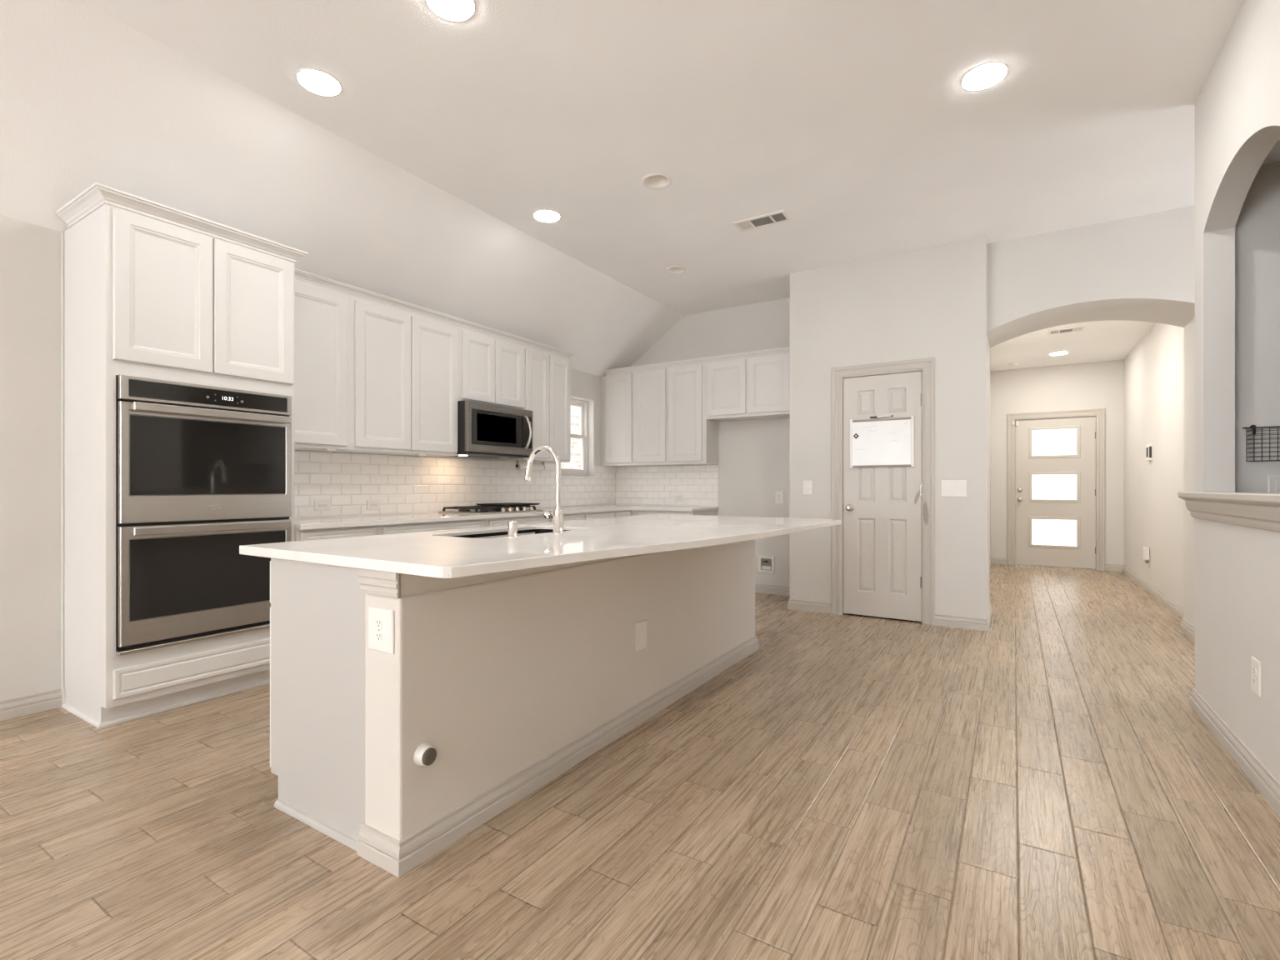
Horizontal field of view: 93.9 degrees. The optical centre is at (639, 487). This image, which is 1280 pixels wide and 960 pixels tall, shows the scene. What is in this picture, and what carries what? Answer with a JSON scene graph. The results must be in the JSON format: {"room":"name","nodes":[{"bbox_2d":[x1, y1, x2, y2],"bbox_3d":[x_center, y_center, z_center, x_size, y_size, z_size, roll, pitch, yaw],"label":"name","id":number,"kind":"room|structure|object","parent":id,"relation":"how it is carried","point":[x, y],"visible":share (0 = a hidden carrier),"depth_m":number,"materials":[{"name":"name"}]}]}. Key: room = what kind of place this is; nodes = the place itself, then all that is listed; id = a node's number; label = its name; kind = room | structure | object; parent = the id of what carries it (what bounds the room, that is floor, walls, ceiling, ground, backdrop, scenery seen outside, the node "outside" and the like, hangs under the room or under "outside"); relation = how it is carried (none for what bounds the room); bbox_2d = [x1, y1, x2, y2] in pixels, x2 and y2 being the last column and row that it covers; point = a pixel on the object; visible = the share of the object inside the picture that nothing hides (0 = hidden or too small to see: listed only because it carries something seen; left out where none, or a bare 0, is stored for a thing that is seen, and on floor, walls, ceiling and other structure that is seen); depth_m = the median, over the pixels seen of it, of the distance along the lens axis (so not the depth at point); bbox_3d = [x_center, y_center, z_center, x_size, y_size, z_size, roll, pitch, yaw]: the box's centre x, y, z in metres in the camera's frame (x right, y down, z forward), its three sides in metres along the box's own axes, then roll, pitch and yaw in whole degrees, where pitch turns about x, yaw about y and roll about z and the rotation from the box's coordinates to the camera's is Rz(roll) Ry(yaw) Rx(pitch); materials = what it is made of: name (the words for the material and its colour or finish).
{"room":"kitchen","nodes":[
{"label":"kitchen","id":0,"kind":"room"},
{"bbox_2d":[0,215,600,701],"bbox_3d":[-4.079,-0.092,1.361,0.150,2.413,14.289,0,0,32],"label":"wall","id":1,"kind":"structure","parent":0,"point":[30,254],"depth_m":2.94,"materials":[{"name":"paint"}]},
{"bbox_2d":[0,688,62,720],"bbox_3d":[-5.319,1.069,-0.783,0.017,0.090,9.000,0,0,32],"label":"baseboard","id":2,"kind":"structure","parent":1,"relation":"attached to","point":[30,704],"depth_m":2.94,"materials":[{"name":"paint"}]},
{"bbox_2d":[295,278,349,450],"bbox_3d":[-2.213,-0.774,3.889,0.338,1.045,0.506,0,0,32],"label":"upper cabinet","id":3,"kind":"object","parent":1,"relation":"attached to","point":[322,313],"visible":0.58,"depth_m":3.85,"materials":[{"name":"paint"}]},
{"bbox_2d":[323,448,335,451],"bbox_3d":[-2.041,-0.241,3.931,0.045,0.020,0.060,0,0,32],"label":"clip","id":4,"kind":"object","parent":3,"relation":"attached to","point":[324,449],"visible":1,"depth_m":3.91,"materials":[{"name":"white plastic"}]},
{"bbox_2d":[325,294,459,456],"bbox_3d":[-1.832,-0.774,4.499,0.338,1.045,0.931,0,0,32],"label":"upper cabinet","id":5,"kind":"object","parent":1,"relation":"attached to","point":[404,365],"visible":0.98,"depth_m":4.34,"materials":[{"name":"paint"}]},
{"bbox_2d":[415,453,425,456],"bbox_3d":[-1.664,-0.241,4.534,0.045,0.020,0.060,0,0,32],"label":"clip","id":6,"kind":"object","parent":5,"relation":"attached to","point":[417,454],"visible":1,"depth_m":4.52,"materials":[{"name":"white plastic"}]},
{"bbox_2d":[295,268,574,358],"bbox_3d":[-1.536,-1.323,4.878,0.269,0.050,2.893,0,0,32],"label":"crown molding","id":7,"kind":"structure","parent":5,"relation":"attached to","point":[299,274],"depth_m":4.46,"materials":[{"name":"paint"}]},
{"bbox_2d":[295,450,616,519],"bbox_3d":[-1.389,-0.017,5.520,0.010,0.462,4.143,0,0,32],"label":"tile backsplash","id":8,"kind":"structure","parent":1,"relation":"attached to","point":[402,484],"depth_m":4.89,"materials":[{"name":"white tile"}]},
{"bbox_2d":[314,500,330,510],"bbox_3d":[-2.217,0.129,4.174,0.008,0.072,0.116,0,0,32],"label":"electrical outlet","id":9,"kind":"object","parent":8,"relation":"attached to","point":[322,505],"visible":1,"depth_m":4.17,"materials":[{"name":"white plastic"}]},
{"bbox_2d":[366,500,380,509],"bbox_3d":[-2.007,0.134,4.510,0.008,0.072,0.116,0,0,32],"label":"electrical outlet","id":10,"kind":"object","parent":8,"relation":"attached to","point":[371,504],"visible":1,"depth_m":4.51,"materials":[{"name":"white plastic"}]},
{"bbox_2d":[459,326,524,409],"bbox_3d":[-1.387,-0.996,5.212,0.338,0.603,0.748,0,0,32],"label":"upper cabinet","id":11,"kind":"object","parent":1,"relation":"attached to","point":[492,367],"visible":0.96,"depth_m":5.07,"materials":[{"name":"paint"}]},
{"bbox_2d":[450,400,532,459],"bbox_3d":[-1.321,-0.475,5.154,0.491,0.428,0.766,0,0,32],"label":"microwave","id":12,"kind":"object","parent":11,"relation":"attached to","point":[484,430],"visible":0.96,"depth_m":4.98,"materials":[{"name":"silver metal"}]},
{"bbox_2d":[498,345,570,462],"bbox_3d":[-1.010,-0.774,5.816,0.338,1.045,0.672,0,0,32],"label":"upper cabinet","id":13,"kind":"object","parent":1,"relation":"attached to","point":[547,375],"visible":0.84,"depth_m":5.72,"materials":[{"name":"paint"}]},
{"bbox_2d":[515,460,544,471],"bbox_3d":[-1.052,-0.203,5.737,0.072,0.096,0.368,0,0,32],"label":"paper towel holder","id":14,"kind":"object","parent":13,"relation":"attached to","point":[520,467],"visible":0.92,"depth_m":5.72,"materials":[{"name":"silver"}]},
{"bbox_2d":[560,395,594,477],"bbox_3d":[-0.757,-0.556,6.665,0.159,0.888,0.631,0,0,32],"label":"window","id":15,"kind":"structure","parent":1,"relation":"in","point":[581,464],"depth_m":6.86,"materials":[{"name":"white plastic"}]},
{"bbox_2d":[0,0,1244,376],"bbox_3d":[-1.015,-1.681,-0.563,7.326,0.930,14.269,0,0,32],"label":"ceiling","id":16,"kind":"structure","parent":0,"point":[422,182],"depth_m":3.09,"materials":[{"name":"paint"}]},
{"bbox_2d":[295,68,342,96],"bbox_3d":[-1.542,-1.942,2.874,0.199,0.007,0.199,0,0,32],"label":"recessed light","id":17,"kind":"object","parent":16,"relation":"in","point":[318,82],"visible":1,"depth_m":2.86,"materials":[{"name":"white"}]},
{"bbox_2d":[425,0,475,21],"bbox_3d":[-0.761,-1.942,2.398,0.199,0.007,0.199,0,0,32],"label":"recessed light","id":18,"kind":"object","parent":16,"relation":"in","point":[449,10],"visible":1,"depth_m":2.42,"materials":[{"name":"white"}]},
{"bbox_2d":[532,209,560,222],"bbox_3d":[-0.669,-1.942,4.288,0.199,0.007,0.199,0,0,32],"label":"recessed light","id":19,"kind":"object","parent":16,"relation":"in","point":[543,215],"visible":1,"depth_m":4.28,"materials":[{"name":"white"}]},
{"bbox_2d":[641,173,672,189],"bbox_3d":[0.107,-1.986,3.802,0.195,0.090,0.195,0,0,32],"label":"recessed light","id":20,"kind":"object","parent":16,"relation":"in","point":[653,179],"visible":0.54,"depth_m":3.85,"materials":[{"name":"plastic"}]},
{"bbox_2d":[664,265,685,274],"bbox_3d":[0.313,-1.986,5.358,0.195,0.090,0.195,0,0,32],"label":"recessed light","id":21,"kind":"object","parent":16,"relation":"in","point":[673,269],"visible":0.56,"depth_m":5.41,"materials":[{"name":"plastic"}]},
{"bbox_2d":[732,210,792,232],"bbox_3d":[0.894,-1.941,4.370,0.392,0.009,0.181,0,0,32],"label":"ceiling vent","id":22,"kind":"object","parent":16,"relation":"in","point":[772,218],"visible":1,"depth_m":4.36,"materials":[{"name":"white metal"}]},
{"bbox_2d":[960,61,1009,90],"bbox_3d":[1.630,-1.942,2.831,0.199,0.007,0.199,0,0,32],"label":"recessed light","id":23,"kind":"object","parent":16,"relation":"in","point":[986,75],"visible":1,"depth_m":2.82,"materials":[{"name":"white"}]},
{"bbox_2d":[0,564,1279,959],"bbox_3d":[0.060,1.164,1.140,7.506,0.100,18.398,0,0,32],"label":"floor","id":24,"kind":"structure","parent":0,"point":[1046,782],"depth_m":1.94,"materials":[{"name":"brown wood"}]},
{"bbox_2d":[55,182,308,728],"bbox_3d":[-2.446,-0.123,3.235,0.636,2.474,0.946,0,0,32],"label":"tall cabinet","id":25,"kind":"object","parent":24,"relation":"on","point":[142,296],"visible":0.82,"depth_m":2.94,"materials":[{"name":"paint"}]},
{"bbox_2d":[115,375,291,655],"bbox_3d":[-2.386,0.130,3.201,0.563,1.295,0.780,0,0,32],"label":"double wall oven","id":26,"kind":"object","parent":25,"relation":"in","point":[203,472],"visible":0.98,"depth_m":2.99,"materials":[{"name":"silver metal"}]},
{"bbox_2d":[295,525,378,541],"bbox_3d":[-2.087,0.680,3.817,0.624,0.868,0.520,0,0,32],"label":"base cabinet","id":27,"kind":"object","parent":24,"relation":"on","point":[338,532],"visible":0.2,"depth_m":3.62,"materials":[{"name":"paint"}]},
{"bbox_2d":[295,505,718,529],"bbox_3d":[-0.810,0.230,5.152,1.360,0.032,4.134,0,0,32],"label":"countertop","id":28,"kind":"structure","parent":27,"relation":"on","point":[357,521],"depth_m":4.51,"materials":[{"name":"stone"}]},
{"bbox_2d":[438,505,543,514],"bbox_3d":[-1.264,0.188,5.133,0.490,0.052,0.740,0,0,32],"label":"gas cooktop","id":29,"kind":"object","parent":28,"relation":"in","point":[464,509],"visible":0.98,"depth_m":4.96,"materials":[{"name":"metal"}]},
{"bbox_2d":[438,508,543,514],"bbox_3d":[-1.264,0.207,5.133,0.490,0.014,0.740,0,0,32],"label":"tray","id":30,"kind":"object","parent":29,"relation":"on","point":[466,511],"depth_m":4.94,"materials":[{"name":"metal"}]},
{"bbox_2d":[475,502,539,505],"bbox_3d":[-1.170,0.153,5.316,0.365,0.016,0.420,0,0,32],"label":"griddle plate","id":31,"kind":"object","parent":29,"relation":"on","point":[501,503],"visible":1,"depth_m":5.23,"materials":[{"name":"metal"}]},
{"bbox_2d":[378,519,484,534],"bbox_3d":[-1.704,0.680,4.431,0.624,0.868,0.925,0,0,32],"label":"base cabinet","id":32,"kind":"object","parent":24,"relation":"on","point":[448,525],"visible":0.11,"depth_m":4.21,"materials":[{"name":"paint"}]},
{"bbox_2d":[270,532,759,877],"bbox_3d":[-0.262,0.680,3.117,0.771,0.867,2.848,0,0,32],"label":"kitchen island","id":33,"kind":"object","parent":24,"relation":"on","point":[514,679],"visible":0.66,"depth_m":2.04,"materials":[{"name":"paint"}]},
{"bbox_2d":[368,605,394,654],"bbox_3d":[-0.768,0.423,1.769,0.118,0.127,0.008,0,0,32],"label":"electrical outlet","id":34,"kind":"object","parent":33,"relation":"attached to","point":[381,621],"visible":1,"depth_m":1.76,"materials":[{"name":"white plastic"}]},
{"bbox_2d":[375,619,382,628],"bbox_3d":[-0.773,0.404,1.769,0.034,0.024,0.003,0,0,32],"label":"receptacle","id":35,"kind":"object","parent":34,"relation":"attached to","point":[378,622],"depth_m":1.77,"materials":[{"name":"white plastic"}]},
{"bbox_2d":[375,632,382,640],"bbox_3d":[-0.773,0.443,1.769,0.034,0.024,0.003,0,0,32],"label":"receptacle","id":36,"kind":"object","parent":34,"relation":"attached to","point":[378,636],"depth_m":1.77,"materials":[{"name":"white plastic"}]},
{"bbox_2d":[413,742,436,766],"bbox_3d":[-0.636,0.802,1.785,0.037,0.066,0.066,0,0,32],"label":"door stop","id":37,"kind":"object","parent":33,"relation":"attached to","point":[425,754],"visible":1,"depth_m":1.77,"materials":[{"name":"white plastic"}]},
{"bbox_2d":[239,514,841,578],"bbox_3d":[-0.061,0.230,3.084,1.441,0.032,3.009,0,0,32],"label":"island countertop","id":38,"kind":"structure","parent":33,"relation":"on","point":[438,554],"depth_m":2.22,"materials":[{"name":"stone"}]},
{"bbox_2d":[451,529,571,538],"bbox_3d":[-0.601,0.338,2.887,0.371,0.216,0.737,0,0,32],"label":"undermount sink","id":39,"kind":"object","parent":38,"relation":"in","point":[536,531],"visible":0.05,"depth_m":3.07,"materials":[{"name":"metal"}]},
{"bbox_2d":[506,520,518,537],"bbox_3d":[-0.543,0.179,2.550,0.048,0.070,0.048,0,0,32],"label":"air gap","id":40,"kind":"object","parent":38,"relation":"on","point":[512,525],"visible":1,"depth_m":2.53,"materials":[{"name":"silver metal"}]},
{"bbox_2d":[524,445,564,534],"bbox_3d":[-0.454,0.008,2.813,0.236,0.411,0.058,0,0,32],"label":"kitchen faucet","id":41,"kind":"object","parent":38,"relation":"on","point":[557,514],"visible":1,"depth_m":2.76,"materials":[{"name":"silver metal"}]},
{"bbox_2d":[551,509,564,534],"bbox_3d":[-0.378,0.159,2.766,0.058,0.110,0.058,0,0,32],"label":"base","id":42,"kind":"object","parent":41,"relation":"attached to","point":[557,514],"depth_m":2.75,"materials":[{"name":"silver metal"}]},
{"bbox_2d":[635,619,646,651],"bbox_3d":[0.007,0.706,2.842,0.008,0.134,0.094,0,0,32],"label":"wall jack plate","id":43,"kind":"object","parent":33,"relation":"attached to","point":[641,627],"visible":1,"depth_m":2.83,"materials":[{"name":"white plastic"}]},
{"bbox_2d":[485,515,547,526],"bbox_3d":[-1.262,0.680,5.140,0.624,0.868,0.743,0,0,32],"label":"base cabinet","id":44,"kind":"object","parent":24,"relation":"on","point":[532,519],"visible":0.09,"depth_m":4.95,"materials":[{"name":"paint"}]},
{"bbox_2d":[547,513,583,522],"bbox_3d":[-0.928,0.680,5.674,0.624,0.868,0.515,0,0,32],"label":"base cabinet","id":45,"kind":"object","parent":24,"relation":"on","point":[571,517],"visible":0.13,"depth_m":5.56,"materials":[{"name":"paint"}]},
{"bbox_2d":[583,510,614,519],"bbox_3d":[-0.657,0.680,6.109,0.624,0.868,0.509,0,0,32],"label":"base cabinet","id":46,"kind":"object","parent":24,"relation":"on","point":[601,514],"visible":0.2,"depth_m":5.92,"materials":[{"name":"paint"}]},
{"bbox_2d":[613,510,631,517],"bbox_3d":[-0.276,0.680,6.719,0.624,0.868,0.926,0,0,32],"label":"base cabinet","id":47,"kind":"object","parent":24,"relation":"on","point":[628,512],"visible":0.14,"depth_m":6.29,"materials":[{"name":"paint"}]},
{"bbox_2d":[631,510,717,515],"bbox_3d":[0.372,0.680,6.503,0.744,0.868,0.607,0,0,32],"label":"base cabinet","id":48,"kind":"object","parent":24,"relation":"on","point":[634,512],"visible":0.17,"depth_m":6.29,"materials":[{"name":"paint"}]},
{"bbox_2d":[616,297,789,586],"bbox_3d":[0.785,-0.416,6.676,2.474,3.060,0.120,0,0,32],"label":"wall","id":49,"kind":"structure","parent":0,"point":[753,464],"depth_m":6.37,"materials":[{"name":"paint"}]},
{"bbox_2d":[600,369,675,466],"bbox_3d":[-0.003,-0.772,6.903,0.893,1.048,0.328,0,0,32],"label":"upper cabinet","id":50,"kind":"object","parent":49,"relation":"attached to","point":[634,405],"visible":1,"depth_m":6.75,"materials":[{"name":"paint"}]},
{"bbox_2d":[615,465,718,506],"bbox_3d":[0.284,-0.013,6.912,1.354,0.455,0.010,0,0,32],"label":"tile backsplash","id":51,"kind":"structure","parent":49,"relation":"attached to","point":[698,485],"depth_m":6.88,"materials":[{"name":"white tile"}]},
{"bbox_2d":[674,495,683,501],"bbox_3d":[0.443,0.128,6.801,0.116,0.072,0.008,0,0,32],"label":"electrical outlet","id":52,"kind":"object","parent":51,"relation":"attached to","point":[677,497],"visible":1,"depth_m":6.80,"materials":[{"name":"white plastic"}]},
{"bbox_2d":[667,364,718,464],"bbox_3d":[0.576,-0.772,6.542,0.469,1.048,0.328,0,0,32],"label":"upper cabinet","id":53,"kind":"object","parent":49,"relation":"attached to","point":[692,439],"visible":0.98,"depth_m":6.41,"materials":[{"name":"paint"}]},
{"bbox_2d":[706,354,789,421],"bbox_3d":[1.202,-1.005,6.151,1.005,0.582,0.328,0,0,32],"label":"upper cabinet","id":54,"kind":"object","parent":49,"relation":"attached to","point":[756,388],"visible":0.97,"depth_m":6.04,"materials":[{"name":"paint"}]},
{"bbox_2d":[605,346,789,375],"bbox_3d":[0.569,-1.329,6.355,2.296,0.064,0.036,0,0,32],"label":"crown molding","id":55,"kind":"structure","parent":54,"relation":"attached to","point":[786,350],"depth_m":6.30,"materials":[{"name":"paint"}]},
{"bbox_2d":[758,555,774,573],"bbox_3d":[1.317,0.810,6.250,0.172,0.174,0.040,0,0,32],"label":"water supply box","id":56,"kind":"object","parent":49,"relation":"attached to","point":[766,563],"visible":1,"depth_m":6.25,"materials":[{"name":"white plastic"}]},
{"bbox_2d":[775,491,783,504],"bbox_3d":[1.444,0.109,6.188,0.085,0.128,0.008,0,0,32],"label":"electrical outlet","id":57,"kind":"object","parent":49,"relation":"attached to","point":[779,495],"visible":1,"depth_m":6.19,"materials":[{"name":"white plastic"}]},
{"bbox_2d":[790,236,989,619],"bbox_3d":[2.251,-0.416,5.408,1.555,3.060,0.841,0,0,32],"label":"wall","id":58,"kind":"structure","parent":0,"point":[931,302],"depth_m":4.93,"materials":[{"name":"paint"}]},
{"bbox_2d":[755,583,831,614],"bbox_3d":[1.277,1.069,5.899,1.390,0.090,0.677,0,0,32],"label":"baseboard","id":59,"kind":"structure","parent":58,"relation":"attached to","point":[808,606],"depth_m":5.42,"materials":[{"name":"paint"}]},
{"bbox_2d":[803,480,812,494],"bbox_3d":[1.504,0.006,5.370,0.082,0.128,0.012,0,0,32],"label":"light switch","id":60,"kind":"object","parent":58,"relation":"attached to","point":[807,485],"visible":1,"depth_m":5.37,"materials":[{"name":"white plastic"}]},
{"bbox_2d":[831,357,934,624],"bbox_3d":[2.049,0.034,5.068,0.818,2.160,0.177,0,0,32],"label":"door","id":61,"kind":"structure","parent":58,"relation":"in","point":[883,545],"depth_m":5.04,"materials":[{"name":"paint"}]},
{"bbox_2d":[850,415,914,468],"bbox_3d":[2.034,-0.374,5.041,0.510,0.420,0.018,0,0,32],"label":"whiteboard","id":62,"kind":"object","parent":61,"relation":"attached to","point":[882,442],"visible":1,"depth_m":5.03,"materials":[{"name":"white plastic"}]},
{"bbox_2d":[870,415,892,418],"bbox_3d":[2.034,-0.593,5.038,0.180,0.018,0.016,0,0,32],"label":"marker pen","id":63,"kind":"object","parent":62,"relation":"on","point":[887,416],"visible":1,"depth_m":5.03,"materials":[{"name":"white plastic"}]},
{"bbox_2d":[940,480,966,496],"bbox_3d":[2.494,0.011,4.753,0.180,0.132,0.012,0,0,32],"label":"light switch","id":64,"kind":"object","parent":58,"relation":"attached to","point":[948,487],"visible":1,"depth_m":4.75,"materials":[{"name":"white plastic"}]},
{"bbox_2d":[990,369,990,564],"bbox_3d":[4.027,-0.283,7.063,0.100,2.794,3.848,0,0,32],"label":"wall","id":65,"kind":"structure","parent":0,"point":[990,369],"depth_m":8.53,"materials":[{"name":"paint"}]},
{"bbox_2d":[935,601,991,630],"bbox_3d":[2.756,1.069,5.083,0.387,0.090,0.858,0,0,32],"label":"baseboard","id":66,"kind":"structure","parent":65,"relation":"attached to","point":[974,623],"depth_m":4.72,"materials":[{"name":"paint"}]},
{"bbox_2d":[990,359,1124,564],"bbox_3d":[5.769,-0.283,8.333,1.711,2.794,0.150,0,0,32],"label":"wall","id":67,"kind":"structure","parent":0,"point":[1095,385],"depth_m":8.20,"materials":[{"name":"paint"}]},
{"bbox_2d":[990,557,1005,564],"bbox_3d":[5.164,1.069,8.611,0.191,0.090,0.017,0,0,32],"label":"baseboard","id":68,"kind":"structure","parent":67,"relation":"attached to","point":[993,561],"depth_m":8.61,"materials":[{"name":"paint"}]},
{"bbox_2d":[1007,408,1104,570],"bbox_3d":[5.758,0.033,8.306,1.110,2.163,0.204,0,0,32],"label":"door","id":69,"kind":"structure","parent":67,"relation":"in","point":[1056,459],"depth_m":8.27,"materials":[{"name":"paint"}]},
{"bbox_2d":[990,320,1155,370],"bbox_3d":[4.731,-1.780,6.671,1.711,0.200,3.968,0,0,32],"label":"ceiling","id":70,"kind":"structure","parent":0,"point":[1100,341],"depth_m":7.09,"materials":[{"name":"paint"}]},
{"bbox_2d":[1009,362,1019,366],"bbox_3d":[5.080,-1.660,8.114,0.124,0.039,0.124,0,0,32],"label":"smoke detector","id":71,"kind":"object","parent":70,"relation":"attached to","point":[1012,364],"visible":1,"depth_m":8.08,"materials":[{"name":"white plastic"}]},
{"bbox_2d":[1049,351,1068,354],"bbox_3d":[5.255,-1.676,7.507,0.199,0.007,0.199,0,0,32],"label":"recessed light","id":72,"kind":"object","parent":70,"relation":"in","point":[1057,352],"visible":1,"depth_m":7.50,"materials":[{"name":"white"}]},
{"bbox_2d":[1047,325,1085,334],"bbox_3d":[4.561,-1.675,6.401,0.324,0.009,0.210,0,0,32],"label":"ceiling vent","id":73,"kind":"object","parent":70,"relation":"in","point":[1076,328],"visible":1,"depth_m":6.39,"materials":[{"name":"white metal"}]},
{"bbox_2d":[986,205,1194,626],"bbox_3d":[4.303,-0.416,4.228,3.177,3.060,0.670,0,0,32],"label":"wall","id":74,"kind":"structure","parent":0,"point":[1142,268],"depth_m":4.48,"materials":[{"name":"paint"}]},
{"bbox_2d":[1124,322,1184,606],"bbox_3d":[5.393,-0.283,6.210,0.100,2.794,3.848,0,0,32],"label":"wall","id":75,"kind":"structure","parent":0,"point":[1154,368],"depth_m":6.05,"materials":[{"name":"paint"}]},
{"bbox_2d":[1143,546,1149,563],"bbox_3d":[5.429,0.729,6.410,0.038,0.170,0.105,0,0,32],"label":"electrical outlet","id":76,"kind":"object","parent":75,"relation":"attached to","point":[1146,549],"visible":1,"depth_m":6.37,"materials":[{"name":"white plastic"}]},
{"bbox_2d":[1145,444,1152,460],"bbox_3d":[5.388,-0.363,6.326,0.030,0.165,0.161,0,0,32],"label":"thermostat","id":77,"kind":"object","parent":75,"relation":"attached to","point":[1148,447],"visible":1,"depth_m":6.27,"materials":[{"name":"white plastic"}]},
{"bbox_2d":[1105,564,1194,640],"bbox_3d":[5.787,1.069,5.559,1.868,0.090,4.535,0,0,32],"label":"baseboard","id":78,"kind":"structure","parent":75,"relation":"attached to","point":[1186,627],"depth_m":5.87,"materials":[{"name":"paint"}]},
{"bbox_2d":[1195,0,1279,782],"bbox_3d":[-0.356,-0.416,-2.154,0.112,3.060,12.168,0,0,32],"label":"wall","id":79,"kind":"structure","parent":0,"point":[1237,105],"depth_m":2.64,"materials":[{"name":"paint"}]},
{"bbox_2d":[1177,491,1279,532],"bbox_3d":[1.425,0.090,0.716,0.206,0.132,5.524,0,0,32],"label":"ledge","id":80,"kind":"object","parent":79,"relation":"attached to","point":[1256,510],"visible":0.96,"depth_m":2.35,"materials":[{"name":"paint"}]},
{"bbox_2d":[1189,688,1279,815],"bbox_3d":[0.524,1.069,-2.623,2.134,0.090,12.065,0,0,32],"label":"baseboard","id":81,"kind":"structure","parent":79,"relation":"attached to","point":[1264,781],"depth_m":2.40,"materials":[{"name":"paint"}]},
{"bbox_2d":[1250,656,1260,697],"bbox_3d":[2.328,0.716,2.260,0.008,0.130,0.088,0,0,32],"label":"electrical outlet","id":82,"kind":"object","parent":79,"relation":"attached to","point":[1255,663],"visible":1,"depth_m":2.25,"materials":[{"name":"white plastic"}]},
{"bbox_2d":[1252,667,1256,674],"bbox_3d":[2.325,0.697,2.262,0.003,0.024,0.034,0,0,32],"label":"receptacle","id":83,"kind":"object","parent":82,"relation":"attached to","point":[1254,669],"depth_m":2.26,"materials":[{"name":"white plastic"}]},
{"bbox_2d":[1252,677,1256,685],"bbox_3d":[2.325,0.736,2.262,0.003,0.024,0.034,0,0,32],"label":"receptacle","id":84,"kind":"object","parent":82,"relation":"attached to","point":[1254,679],"depth_m":2.26,"materials":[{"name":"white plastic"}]},
{"bbox_2d":[1235,160,1279,492],"bbox_3d":[3.777,-0.416,2.373,2.105,3.060,0.111,0,0,32],"label":"wall","id":85,"kind":"structure","parent":0,"point":[1257,226],"depth_m":2.83,"materials":[{"name":"paint"}]},
{"bbox_2d":[1242,425,1279,461],"bbox_3d":[2.999,-0.208,2.725,0.344,0.175,0.112,0,0,32],"label":"wire basket","id":86,"kind":"object","parent":85,"relation":"attached to","point":[1253,427],"visible":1,"depth_m":2.78,"materials":[{"name":"black metal"}]},
{"bbox_2d":[1268,475,1279,492],"bbox_3d":[3.009,0.006,2.778,0.125,0.120,0.012,0,0,32],"label":"light switch","id":87,"kind":"object","parent":85,"relation":"attached to","point":[1273,481],"visible":0.63,"depth_m":2.80,"materials":[{"name":"white plastic"}]},
{"bbox_2d":[1262,139,1279,164],"bbox_3d":[2.409,-0.236,0.181,2.105,2.700,5.057,0,0,32],"label":"ceiling","id":88,"kind":"structure","parent":0,"point":[1273,156],"depth_m":2.75,"materials":[{"name":"paint"}]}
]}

